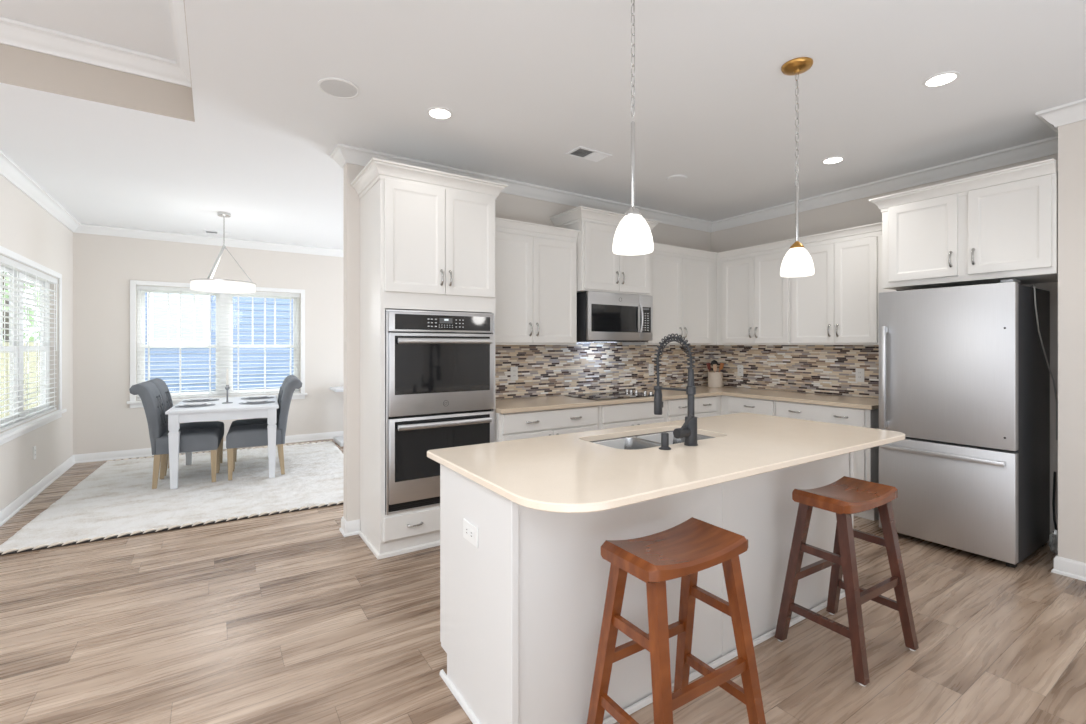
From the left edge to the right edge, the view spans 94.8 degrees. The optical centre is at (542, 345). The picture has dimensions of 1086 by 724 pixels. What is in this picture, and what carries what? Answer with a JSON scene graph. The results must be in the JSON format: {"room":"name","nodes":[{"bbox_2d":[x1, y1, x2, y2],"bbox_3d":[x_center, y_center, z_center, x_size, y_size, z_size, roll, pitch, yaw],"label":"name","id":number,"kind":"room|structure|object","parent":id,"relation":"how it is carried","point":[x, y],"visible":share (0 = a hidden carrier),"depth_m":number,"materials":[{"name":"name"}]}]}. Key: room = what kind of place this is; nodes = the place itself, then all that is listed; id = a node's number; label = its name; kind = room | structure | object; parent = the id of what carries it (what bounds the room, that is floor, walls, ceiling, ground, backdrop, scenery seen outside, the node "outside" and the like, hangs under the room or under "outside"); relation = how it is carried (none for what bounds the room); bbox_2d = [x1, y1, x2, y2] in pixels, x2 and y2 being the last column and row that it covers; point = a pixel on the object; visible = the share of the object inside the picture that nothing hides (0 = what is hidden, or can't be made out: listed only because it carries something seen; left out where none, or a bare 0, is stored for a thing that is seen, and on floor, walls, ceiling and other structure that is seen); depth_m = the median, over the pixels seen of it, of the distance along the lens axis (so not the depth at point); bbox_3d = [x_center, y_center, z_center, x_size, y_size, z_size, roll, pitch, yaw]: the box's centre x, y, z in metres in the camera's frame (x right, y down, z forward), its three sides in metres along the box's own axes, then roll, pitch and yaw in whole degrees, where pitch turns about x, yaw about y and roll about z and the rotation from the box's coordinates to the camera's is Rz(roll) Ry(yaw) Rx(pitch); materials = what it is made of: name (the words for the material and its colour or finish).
{"room":"kitchen","nodes":[
{"label":"kitchen","id":0,"kind":"room"},
{"bbox_2d":[0,174,72,510],"bbox_3d":[-4.556,-0.025,4.311,0.140,2.770,3.410,0,0,-33],"label":"wall","id":1,"kind":"structure","parent":0,"point":[27,229],"depth_m":4.75,"materials":[{"name":"paint"}]},
{"bbox_2d":[0,246,66,444],"bbox_3d":[-4.616,-0.002,4.457,0.180,1.513,1.970,0,0,-33],"label":"window","id":2,"kind":"structure","parent":1,"relation":"in","point":[16,432],"depth_m":4.41,"materials":[{"name":"paint"}]},
{"bbox_2d":[0,255,57,431],"bbox_3d":[-4.603,-0.016,4.466,0.065,1.364,1.792,0,0,-33],"label":"window blind","id":3,"kind":"object","parent":2,"relation":"attached to","point":[6,262],"visible":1,"depth_m":4.42,"materials":[{"name":"white plastic"}]},
{"bbox_2d":[33,446,35,459],"bbox_3d":[-4.611,0.970,4.532,0.008,0.120,0.072,0,0,-33],"label":"wall outlet","id":4,"kind":"object","parent":1,"relation":"attached to","point":[34,447],"visible":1,"depth_m":4.52,"materials":[{"name":"white plastic"}]},
{"bbox_2d":[0,4,194,121],"bbox_3d":[-2.036,-1.568,-0.001,3.296,0.314,5.535,0,0,-33],"label":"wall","id":5,"kind":"structure","parent":0,"point":[20,67],"depth_m":2.88,"materials":[{"name":"beige paint"}]},
{"bbox_2d":[0,0,190,87],"bbox_3d":[-2.037,-1.671,-0.003,3.193,0.105,5.432,0,0,-33],"label":"trim","id":6,"kind":"structure","parent":5,"relation":"attached to","point":[14,33],"depth_m":2.82,"materials":[{"name":"paint"}]},
{"bbox_2d":[73,232,342,454],"bbox_3d":[-2.902,-0.025,7.522,6.432,2.770,0.140,0,0,-33],"label":"wall","id":7,"kind":"structure","parent":0,"point":[104,266],"depth_m":6.12,"materials":[{"name":"paint"}]},
{"bbox_2d":[0,150,342,256],"bbox_3d":[-2.984,-1.360,5.296,8.771,0.098,3.489,0,0,-33],"label":"trim","id":8,"kind":"structure","parent":7,"relation":"attached to","point":[9,169],"depth_m":5.95,"materials":[{"name":"paint"}]},
{"bbox_2d":[0,431,342,526],"bbox_3d":[-2.999,1.310,5.319,8.771,0.099,3.434,0,0,-33],"label":"baseboard","id":9,"kind":"structure","parent":7,"relation":"attached to","point":[15,506],"depth_m":5.80,"materials":[{"name":"paint"}]},
{"bbox_2d":[127,280,306,407],"bbox_3d":[-4.222,-0.021,6.619,1.985,1.553,0.180,0,0,-33],"label":"window","id":10,"kind":"structure","parent":7,"relation":"in","point":[220,329],"depth_m":6.62,"materials":[{"name":"paint"}]},
{"bbox_2d":[137,285,299,399],"bbox_3d":[-4.213,-0.036,6.606,1.807,1.404,0.065,0,0,-33],"label":"window blind","id":11,"kind":"object","parent":10,"relation":"attached to","point":[139,287],"visible":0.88,"depth_m":6.52,"materials":[{"name":"white plastic"}]},
{"bbox_2d":[343,163,710,520],"bbox_3d":[0.288,-0.025,4.765,4.130,2.770,0.116,0,0,-33],"label":"wall","id":12,"kind":"structure","parent":0,"point":[507,206],"depth_m":3.62,"materials":[{"name":"paint"}]},
{"bbox_2d":[339,517,359,536],"bbox_3d":[-0.693,1.310,4.120,1.832,0.099,0.166,0,0,-33],"label":"baseboard","id":13,"kind":"structure","parent":12,"relation":"attached to","point":[348,528],"depth_m":3.59,"materials":[{"name":"paint"}]},
{"bbox_2d":[495,217,579,344],"bbox_3d":[-0.158,-0.496,4.173,0.898,0.977,0.378,0,0,-33],"label":"upper cabinet","id":14,"kind":"object","parent":12,"relation":"attached to","point":[536,264],"visible":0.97,"depth_m":4.05,"materials":[{"name":"paint"}]},
{"bbox_2d":[550,206,659,295],"bbox_3d":[0.580,-0.819,4.609,0.942,0.693,0.460,0,0,-33],"label":"upper cabinet","id":15,"kind":"object","parent":12,"relation":"attached to","point":[599,269],"visible":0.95,"depth_m":4.37,"materials":[{"name":"paint"}]},
{"bbox_2d":[577,291,652,341],"bbox_3d":[0.613,-0.251,4.623,0.767,0.434,0.460,0,0,-33],"label":"microwave","id":16,"kind":"object","parent":15,"relation":"attached to","point":[601,316],"visible":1,"depth_m":4.42,"materials":[{"name":"silver metal"}]},
{"bbox_2d":[622,242,716,344],"bbox_3d":[1.473,-0.496,5.245,1.376,0.977,0.378,0,0,-33],"label":"upper cabinet","id":17,"kind":"object","parent":12,"relation":"attached to","point":[683,280],"visible":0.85,"depth_m":5.03,"materials":[{"name":"paint"}]},
{"bbox_2d":[495,342,878,398],"bbox_3d":[1.204,0.209,4.098,3.090,0.489,2.005,0,0,-33],"label":"tile backsplash","id":18,"kind":"structure","parent":12,"relation":"attached to","point":[583,367],"depth_m":4.82,"materials":[{"name":"tile"}]},
{"bbox_2d":[511,366,517,380],"bbox_3d":[-0.249,0.240,4.328,0.072,0.120,0.008,0,0,-33],"label":"wall outlet","id":19,"kind":"object","parent":18,"relation":"attached to","point":[514,370],"visible":1,"depth_m":4.33,"materials":[{"name":"white plastic"}]},
{"bbox_2d":[649,364,653,374],"bbox_3d":[1.136,0.250,5.238,0.072,0.120,0.008,0,0,-33],"label":"wall outlet","id":20,"kind":"object","parent":18,"relation":"attached to","point":[651,366],"visible":1,"depth_m":5.23,"materials":[{"name":"white plastic"}]},
{"bbox_2d":[737,365,742,375],"bbox_3d":[2.152,0.270,5.447,0.008,0.120,0.072,0,0,-33],"label":"wall outlet","id":21,"kind":"object","parent":18,"relation":"attached to","point":[739,367],"visible":1,"depth_m":5.45,"materials":[{"name":"white plastic"}]},
{"bbox_2d":[856,368,863,381],"bbox_3d":[2.815,0.260,4.438,0.008,0.120,0.072,0,0,-33],"label":"wall outlet","id":22,"kind":"object","parent":18,"relation":"attached to","point":[859,371],"visible":1,"depth_m":4.43,"materials":[{"name":"white plastic"}]},
{"bbox_2d":[0,0,1085,249],"bbox_3d":[-0.840,-1.591,2.051,9.050,0.389,11.550,0,0,-33],"label":"ceiling","id":23,"kind":"structure","parent":0,"point":[525,84],"depth_m":2.88,"materials":[{"name":"paint"}]},
{"bbox_2d":[204,230,230,235],"bbox_3d":[-4.045,-1.405,6.209,0.280,0.008,0.160,0,0,-33],"label":"ceiling vent","id":24,"kind":"object","parent":23,"relation":"in","point":[205,231],"visible":0.94,"depth_m":6.19,"materials":[{"name":"paint"}]},
{"bbox_2d":[190,212,255,293],"bbox_3d":[-3.387,-0.997,5.303,0.592,0.823,0.592,0,0,-33],"label":"pendant","id":25,"kind":"object","parent":23,"relation":"hanging from","point":[209,284],"visible":1,"depth_m":5.21,"materials":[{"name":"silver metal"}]},
{"bbox_2d":[317,78,359,98],"bbox_3d":[-1.116,-1.406,2.732,0.216,0.008,0.216,0,0,-33],"label":"ceiling speaker","id":26,"kind":"object","parent":23,"relation":"attached to","point":[334,87],"visible":1,"depth_m":2.72,"materials":[{"name":"paint"}]},
{"bbox_2d":[320,80,356,96],"bbox_3d":[-1.116,-1.406,2.732,0.187,0.006,0.187,0,0,-33],"label":"grille","id":27,"kind":"object","parent":26,"relation":"attached to","point":[334,88],"depth_m":2.72,"materials":[{"name":"white plastic"}]},
{"bbox_2d":[427,107,452,119],"bbox_3d":[-0.624,-1.406,3.025,0.156,0.006,0.156,0,0,-33],"label":"recessed light","id":28,"kind":"object","parent":23,"relation":"in","point":[441,113],"visible":1,"depth_m":3.02,"materials":[{"name":"paint"}]},
{"bbox_2d":[565,146,611,162],"bbox_3d":[0.338,-1.405,3.678,0.305,0.008,0.175,0,0,-33],"label":"ceiling vent","id":29,"kind":"object","parent":23,"relation":"in","point":[580,152],"visible":1,"depth_m":3.68,"materials":[{"name":"metal"}]},
{"bbox_2d":[612,0,653,254],"bbox_3d":[0.341,-0.882,1.893,0.154,1.052,0.154,0,0,-33],"label":"pendant light","id":30,"kind":"object","parent":23,"relation":"hanging from","point":[633,236],"visible":1,"depth_m":1.86,"materials":[{"name":"white glass"}]},
{"bbox_2d":[780,57,813,276],"bbox_3d":[1.275,-0.881,2.508,0.154,1.054,0.154,0,0,-33],"label":"pendant light","id":31,"kind":"object","parent":23,"relation":"hanging from","point":[797,262],"visible":1,"depth_m":2.49,"materials":[{"name":"white glass"}]},
{"bbox_2d":[821,156,844,163],"bbox_3d":[2.200,-1.406,3.791,0.156,0.006,0.156,0,0,-33],"label":"recessed light","id":32,"kind":"object","parent":23,"relation":"in","point":[836,159],"visible":1,"depth_m":3.79,"materials":[{"name":"paint"}]},
{"bbox_2d":[922,71,959,87],"bbox_3d":[2.103,-1.406,2.640,0.156,0.006,0.156,0,0,-33],"label":"recessed light","id":33,"kind":"object","parent":23,"relation":"in","point":[943,78],"visible":1,"depth_m":2.64,"materials":[{"name":"paint"}]},
{"bbox_2d":[0,439,1085,723],"bbox_3d":[-0.840,1.390,2.051,9.050,0.060,11.550,0,0,-33],"label":"floor","id":34,"kind":"structure","parent":0,"point":[283,618],"depth_m":2.33,"materials":[{"name":"brown wood"}]},
{"bbox_2d":[0,440,342,554],"bbox_3d":[-3.271,1.345,5.131,2.472,0.025,3.049,0,0,-30],"label":"area rug","id":35,"kind":"object","parent":34,"relation":"on","point":[118,499],"visible":0.77,"depth_m":4.42,"materials":[{"name":"fabric"}]},
{"bbox_2d":[129,381,220,488],"bbox_3d":[-3.588,0.842,4.920,0.682,0.983,0.464,0,0,-29],"label":"dining chair","id":36,"kind":"object","parent":35,"relation":"on","point":[193,439],"visible":1,"depth_m":4.77,"materials":[{"name":"grey fabric"}]},
{"bbox_2d":[148,378,223,475],"bbox_3d":[-3.840,0.842,5.368,0.682,0.983,0.464,0,0,-29],"label":"dining chair","id":37,"kind":"object","parent":35,"relation":"on","point":[161,385],"visible":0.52,"depth_m":5.33,"materials":[{"name":"grey fabric"}]},
{"bbox_2d":[165,395,278,488],"bbox_3d":[-3.364,0.969,5.340,0.924,0.728,1.200,0,0,-29],"label":"dining table","id":38,"kind":"object","parent":35,"relation":"on","point":[230,411],"visible":0.94,"depth_m":4.87,"materials":[{"name":"white wood"}]},
{"bbox_2d":[175,404,215,407],"bbox_3d":[-3.502,0.602,5.033,0.340,0.004,0.340,0,0,-33],"label":"placemat","id":39,"kind":"object","parent":38,"relation":"on","point":[178,406],"visible":0.58,"depth_m":4.94,"materials":[{"name":"grey fabric"}]},
{"bbox_2d":[179,403,210,406],"bbox_3d":[-3.502,0.595,5.033,0.268,0.010,0.268,0,0,-33],"label":"dinner plate","id":40,"kind":"object","parent":39,"relation":"on","point":[207,403],"visible":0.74,"depth_m":4.98,"materials":[{"name":"white ceramic"}]},
{"bbox_2d":[183,402,206,405],"bbox_3d":[-3.502,0.587,5.033,0.208,0.014,0.208,0,0,-33],"label":"salad plate","id":41,"kind":"object","parent":40,"relation":"on","point":[193,403],"visible":0.99,"depth_m":5.03,"materials":[{"name":"white ceramic"}]},
{"bbox_2d":[182,399,219,401],"bbox_3d":[-3.766,0.602,5.504,0.340,0.004,0.340,0,0,-33],"label":"placemat","id":42,"kind":"object","parent":38,"relation":"on","point":[214,399],"visible":0.59,"depth_m":5.38,"materials":[{"name":"grey fabric"}]},
{"bbox_2d":[187,398,214,400],"bbox_3d":[-3.766,0.595,5.504,0.268,0.010,0.268,0,0,-33],"label":"dinner plate","id":43,"kind":"object","parent":42,"relation":"on","point":[212,398],"visible":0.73,"depth_m":5.44,"materials":[{"name":"white ceramic"}]},
{"bbox_2d":[190,397,211,399],"bbox_3d":[-3.766,0.587,5.504,0.208,0.014,0.208,0,0,-33],"label":"salad plate","id":44,"kind":"object","parent":43,"relation":"on","point":[204,398],"visible":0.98,"depth_m":5.52,"materials":[{"name":"white ceramic"}]},
{"bbox_2d":[222,385,232,403],"bbox_3d":[-3.328,0.509,5.268,0.100,0.190,0.100,0,0,-33],"label":"candle holder","id":45,"kind":"object","parent":38,"relation":"on","point":[227,387],"visible":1,"depth_m":5.26,"materials":[{"name":"grey metal"}]},
{"bbox_2d":[239,401,274,404],"bbox_3d":[-3.031,0.602,5.298,0.340,0.004,0.340,0,0,-33],"label":"placemat","id":46,"kind":"object","parent":38,"relation":"on","point":[271,401],"visible":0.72,"depth_m":5.19,"materials":[{"name":"grey fabric"}]},
{"bbox_3d":[-3.031,0.595,5.298,0.268,0.010,0.268,0,0,-33],"label":"dinner plate","id":47,"kind":"object","parent":46,"relation":"on","visible":0},
{"bbox_2d":[246,399,267,402],"bbox_3d":[-3.031,0.587,5.298,0.208,0.014,0.208,0,0,-33],"label":"salad plate","id":48,"kind":"object","parent":47,"relation":"on","point":[258,400],"visible":1,"depth_m":5.30,"materials":[{"name":"white ceramic"}]},
{"bbox_2d":[241,396,273,399],"bbox_3d":[-3.295,0.602,5.769,0.340,0.004,0.340,0,0,-33],"label":"placemat","id":49,"kind":"object","parent":38,"relation":"on","point":[271,396],"visible":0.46,"depth_m":5.69,"materials":[{"name":"grey fabric"}]},
{"bbox_3d":[-3.295,0.595,5.769,0.268,0.010,0.268,0,0,-33],"label":"dinner plate","id":50,"kind":"object","parent":49,"relation":"on","visible":0},
{"bbox_2d":[247,395,267,397],"bbox_3d":[-3.295,0.587,5.769,0.208,0.014,0.208,0,0,-33],"label":"salad plate","id":51,"kind":"object","parent":50,"relation":"on","point":[253,396],"visible":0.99,"depth_m":5.80,"materials":[{"name":"white ceramic"}]},
{"bbox_2d":[229,375,296,468],"bbox_3d":[-3.191,0.842,5.732,0.682,0.983,0.464,0,0,-29],"label":"dining chair","id":52,"kind":"object","parent":35,"relation":"on","point":[254,420],"visible":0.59,"depth_m":5.68,"materials":[{"name":"grey fabric"}]},
{"bbox_2d":[226,377,301,479],"bbox_3d":[-2.939,0.842,5.284,0.682,0.983,0.464,0,0,-29],"label":"dining chair","id":53,"kind":"object","parent":35,"relation":"on","point":[252,435],"visible":0.93,"depth_m":5.14,"materials":[{"name":"grey fabric"}]},
{"bbox_2d":[330,386,342,446],"bbox_3d":[-2.470,0.977,7.256,1.058,0.763,0.640,0,0,-33],"label":"console table","id":54,"kind":"object","parent":34,"relation":"on","point":[339,440],"visible":0.22,"depth_m":6.94,"materials":[{"name":"white wood"}]},
{"bbox_2d":[351,158,507,559],"bbox_3d":[-0.820,0.097,3.605,0.959,2.523,0.600,0,0,-33],"label":"tall cabinet","id":55,"kind":"object","parent":34,"relation":"on","point":[427,236],"visible":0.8,"depth_m":3.34,"materials":[{"name":"paint"}]},
{"bbox_2d":[385,309,494,514],"bbox_3d":[-0.787,0.422,3.569,0.775,1.314,0.571,0,0,-33],"label":"double oven","id":56,"kind":"object","parent":55,"relation":"in","point":[440,365],"visible":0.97,"depth_m":3.32,"materials":[{"name":"silver metal"}]},
{"bbox_2d":[495,406,598,441],"bbox_3d":[-0.074,0.923,4.075,0.931,0.870,0.633,0,0,-33],"label":"base cabinet","id":57,"kind":"object","parent":34,"relation":"on","point":[530,424],"visible":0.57,"depth_m":3.80,"materials":[{"name":"paint"}]},
{"bbox_2d":[599,400,664,429],"bbox_3d":[0.639,0.923,4.544,0.770,0.870,0.633,0,0,-33],"label":"base cabinet","id":58,"kind":"object","parent":34,"relation":"on","point":[636,413],"visible":0.16,"depth_m":4.27,"materials":[{"name":"paint"}]},
{"bbox_2d":[439,432,852,723],"bbox_3d":[0.644,0.923,2.433,2.199,0.870,0.638,0,0,-33],"label":"kitchen island","id":59,"kind":"object","parent":34,"relation":"on","point":[521,610],"visible":0.46,"depth_m":1.84,"materials":[{"name":"paint"}]},
{"bbox_2d":[463,519,477,547],"bbox_3d":[-0.268,0.688,1.838,0.008,0.072,0.120,0,0,-33],"label":"wall outlet","id":60,"kind":"object","parent":59,"relation":"attached to","point":[470,532],"visible":1,"depth_m":1.83,"materials":[{"name":"white plastic"}]},
{"bbox_2d":[470,530,473,539],"bbox_3d":[-0.259,0.688,1.820,0.002,0.030,0.028,0,0,-33],"label":"socket","id":61,"kind":"object","parent":60,"relation":"attached to","point":[471,531],"depth_m":1.82,"materials":[{"name":"white plastic"}]},
{"bbox_2d":[427,412,904,512],"bbox_3d":[0.706,0.469,2.389,2.272,0.028,0.982,0,0,-33],"label":"island countertop","id":62,"kind":"structure","parent":59,"relation":"on","point":[561,473],"depth_m":2.04,"materials":[{"name":"beige stone"}]},
{"bbox_2d":[590,431,714,449],"bbox_3d":[0.560,0.584,2.509,0.742,0.200,0.396,0,0,-33],"label":"sink","id":63,"kind":"object","parent":62,"relation":"in","point":[633,443],"visible":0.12,"depth_m":2.61,"materials":[{"name":"metal"}]},
{"bbox_2d":[659,433,670,449],"bbox_3d":[0.538,0.419,2.202,0.054,0.070,0.054,0,0,-33],"label":"soap dispenser","id":64,"kind":"object","parent":62,"relation":"on","point":[664,436],"visible":1,"depth_m":2.19,"materials":[{"name":"metal"}]},
{"bbox_2d":[654,333,697,445],"bbox_3d":[0.606,0.198,2.338,0.136,0.514,0.293,0,0,-33],"label":"faucet","id":65,"kind":"object","parent":62,"relation":"on","point":[688,430],"visible":1,"depth_m":2.29,"materials":[{"name":"black metal"}]},
{"bbox_2d":[587,517,765,723],"bbox_3d":[0.445,1.002,1.675,0.471,0.714,0.389,0,0,-32],"label":"bar stool","id":66,"kind":"object","parent":34,"relation":"on","point":[690,547],"visible":1,"depth_m":1.65,"materials":[{"name":"brown wood"}]},
{"bbox_2d":[665,395,720,421],"bbox_3d":[1.541,0.923,5.137,1.382,0.870,0.633,0,0,-33],"label":"base cabinet","id":67,"kind":"object","parent":34,"relation":"on","point":[707,406],"visible":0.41,"depth_m":4.75,"materials":[{"name":"paint"}]},
{"bbox_2d":[495,385,878,413],"bbox_3d":[1.192,0.470,4.108,3.082,0.031,1.956,0,0,-33],"label":"countertop","id":68,"kind":"structure","parent":67,"relation":"on","point":[514,405],"depth_m":4.25,"materials":[{"name":"beige stone"}]},
{"bbox_2d":[564,389,653,399],"bbox_3d":[0.637,0.437,4.554,0.772,0.035,0.468,0,0,-33],"label":"cooktop","id":69,"kind":"object","parent":68,"relation":"in","point":[627,393],"visible":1,"depth_m":4.50,"materials":[{"name":"black glass"}]},
{"bbox_2d":[708,372,722,386],"bbox_3d":[1.903,0.372,5.519,0.156,0.164,0.156,0,0,-33],"label":"utensil crock","id":70,"kind":"object","parent":68,"relation":"on","point":[715,379],"visible":1,"depth_m":5.46,"materials":[{"name":"beige ceramic"}]},
{"bbox_2d":[721,395,775,415],"bbox_3d":[2.153,0.923,4.878,0.642,0.870,0.579,0,0,-33],"label":"base cabinet","id":71,"kind":"object","parent":34,"relation":"on","point":[729,404],"visible":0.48,"depth_m":4.71,"materials":[{"name":"paint"}]},
{"bbox_2d":[776,400,878,520],"bbox_3d":[2.527,0.923,4.310,0.642,0.870,0.775,0,0,-33],"label":"base cabinet","id":72,"kind":"object","parent":34,"relation":"on","point":[866,461],"visible":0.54,"depth_m":3.92,"materials":[{"name":"paint"}]},
{"bbox_2d":[775,476,918,685],"bbox_3d":[1.374,1.002,2.270,0.471,0.714,0.389,0,0,-32],"label":"bar stool","id":73,"kind":"object","parent":34,"relation":"on","point":[846,496],"visible":1,"depth_m":2.23,"materials":[{"name":"brown wood"}]},
{"bbox_2d":[879,279,1049,567],"bbox_3d":[2.927,0.476,3.501,0.813,1.763,0.741,0,0,-33],"label":"refrigerator","id":74,"kind":"object","parent":34,"relation":"on","point":[964,374],"visible":0.91,"depth_m":3.23,"materials":[{"name":"metal"}]},
{"bbox_2d":[1030,285,1056,439],"bbox_3d":[3.294,0.122,3.308,0.441,1.037,0.070,0,0,-31],"label":"power cord","id":75,"kind":"object","parent":74,"relation":"hanging from","point":[1031,285],"visible":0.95,"depth_m":3.27,"materials":[{"name":"black rubber"}]},
{"bbox_2d":[1049,530,1057,553],"bbox_3d":[3.358,1.280,3.265,0.136,0.158,0.072,0,0,-33],"label":"packet","id":76,"kind":"object","parent":34,"relation":"on","point":[1053,537],"visible":0.59,"depth_m":3.24,"materials":[{"name":"grey plastic"}]},
{"bbox_2d":[1052,472,1057,530],"bbox_3d":[3.457,1.105,3.343,0.148,0.495,0.064,0,0,-41],"label":"power cord","id":77,"kind":"object","parent":34,"relation":"on","point":[1054,473],"visible":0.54,"depth_m":3.35,"materials":[{"name":"black rubber"}]},
{"bbox_2d":[711,153,1057,542],"bbox_3d":[2.808,-0.025,4.581,0.120,2.770,2.960,0,0,-33],"label":"wall","id":78,"kind":"structure","parent":0,"point":[858,212],"depth_m":4.51,"materials":[{"name":"paint"}]},
{"bbox_2d":[717,239,791,344],"bbox_3d":[2.192,-0.496,5.062,0.375,0.977,0.826,0,0,-33],"label":"upper cabinet","id":79,"kind":"object","parent":78,"relation":"attached to","point":[754,301],"visible":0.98,"depth_m":4.95,"materials":[{"name":"paint"}]},
{"bbox_2d":[789,222,898,344],"bbox_3d":[2.656,-0.496,4.357,0.375,0.977,0.856,0,0,-33],"label":"upper cabinet","id":80,"kind":"object","parent":78,"relation":"attached to","point":[838,304],"visible":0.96,"depth_m":4.26,"materials":[{"name":"paint"}]},
{"bbox_2d":[869,158,1057,290],"bbox_3d":[3.020,-0.774,3.556,0.646,0.676,1.002,0,0,-33],"label":"upper cabinet","id":81,"kind":"object","parent":78,"relation":"attached to","point":[991,227],"visible":0.99,"depth_m":3.30,"materials":[{"name":"paint"}]},
{"bbox_2d":[1058,120,1085,562],"bbox_3d":[4.560,-0.025,1.385,0.703,2.770,4.306,0,0,-33],"label":"wall","id":82,"kind":"structure","parent":0,"point":[1071,137],"depth_m":2.94,"materials":[{"name":"paint"}]},
{"bbox_2d":[330,98,1085,231],"bbox_3d":[2.150,-1.360,1.750,4.089,0.098,7.362,0,0,-33],"label":"trim","id":83,"kind":"structure","parent":82,"relation":"attached to","point":[1075,111],"depth_m":4.13,"materials":[{"name":"paint"}]},
{"bbox_2d":[1051,554,1085,581],"bbox_3d":[4.453,1.310,1.390,0.578,0.099,4.231,0,0,-33],"label":"baseboard","id":84,"kind":"structure","parent":82,"relation":"attached to","point":[1074,569],"depth_m":2.94,"materials":[{"name":"paint"}]},
{"label":"outside","id":85,"kind":"structure","parent":0,"visible":0},
{"bbox_3d":[-13.172,1.635,20.039,60.000,0.050,32.040,0,0,-33],"label":"lawn","id":86,"kind":"structure","parent":85,"visible":0},
{"bbox_2d":[0,342,39,417],"bbox_3d":[-10.505,0.770,7.432,5.808,1.660,0.060,0,0,-33],"label":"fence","id":87,"kind":"object","parent":86,"relation":"on","point":[32,363],"visible":0.12,"depth_m":8.51,"materials":[{"name":"white wood"}]},
{"bbox_2d":[3,272,39,341],"bbox_3d":[-10.812,-1.208,9.873,2.639,5.621,2.612,0,0,34],"label":"tree","id":88,"kind":"object","parent":86,"relation":"on","point":[6,278],"visible":0.02,"depth_m":9.92,"materials":[{"name":"green plant"}]},
{"bbox_2d":[145,293,292,392],"bbox_3d":[-6.299,-2.120,14.408,9.500,7.440,6.200,0,0,-33],"label":"house","id":89,"kind":"structure","parent":86,"relation":"on","point":[156,330],"depth_m":10.82,"materials":[{"name":"blue"}]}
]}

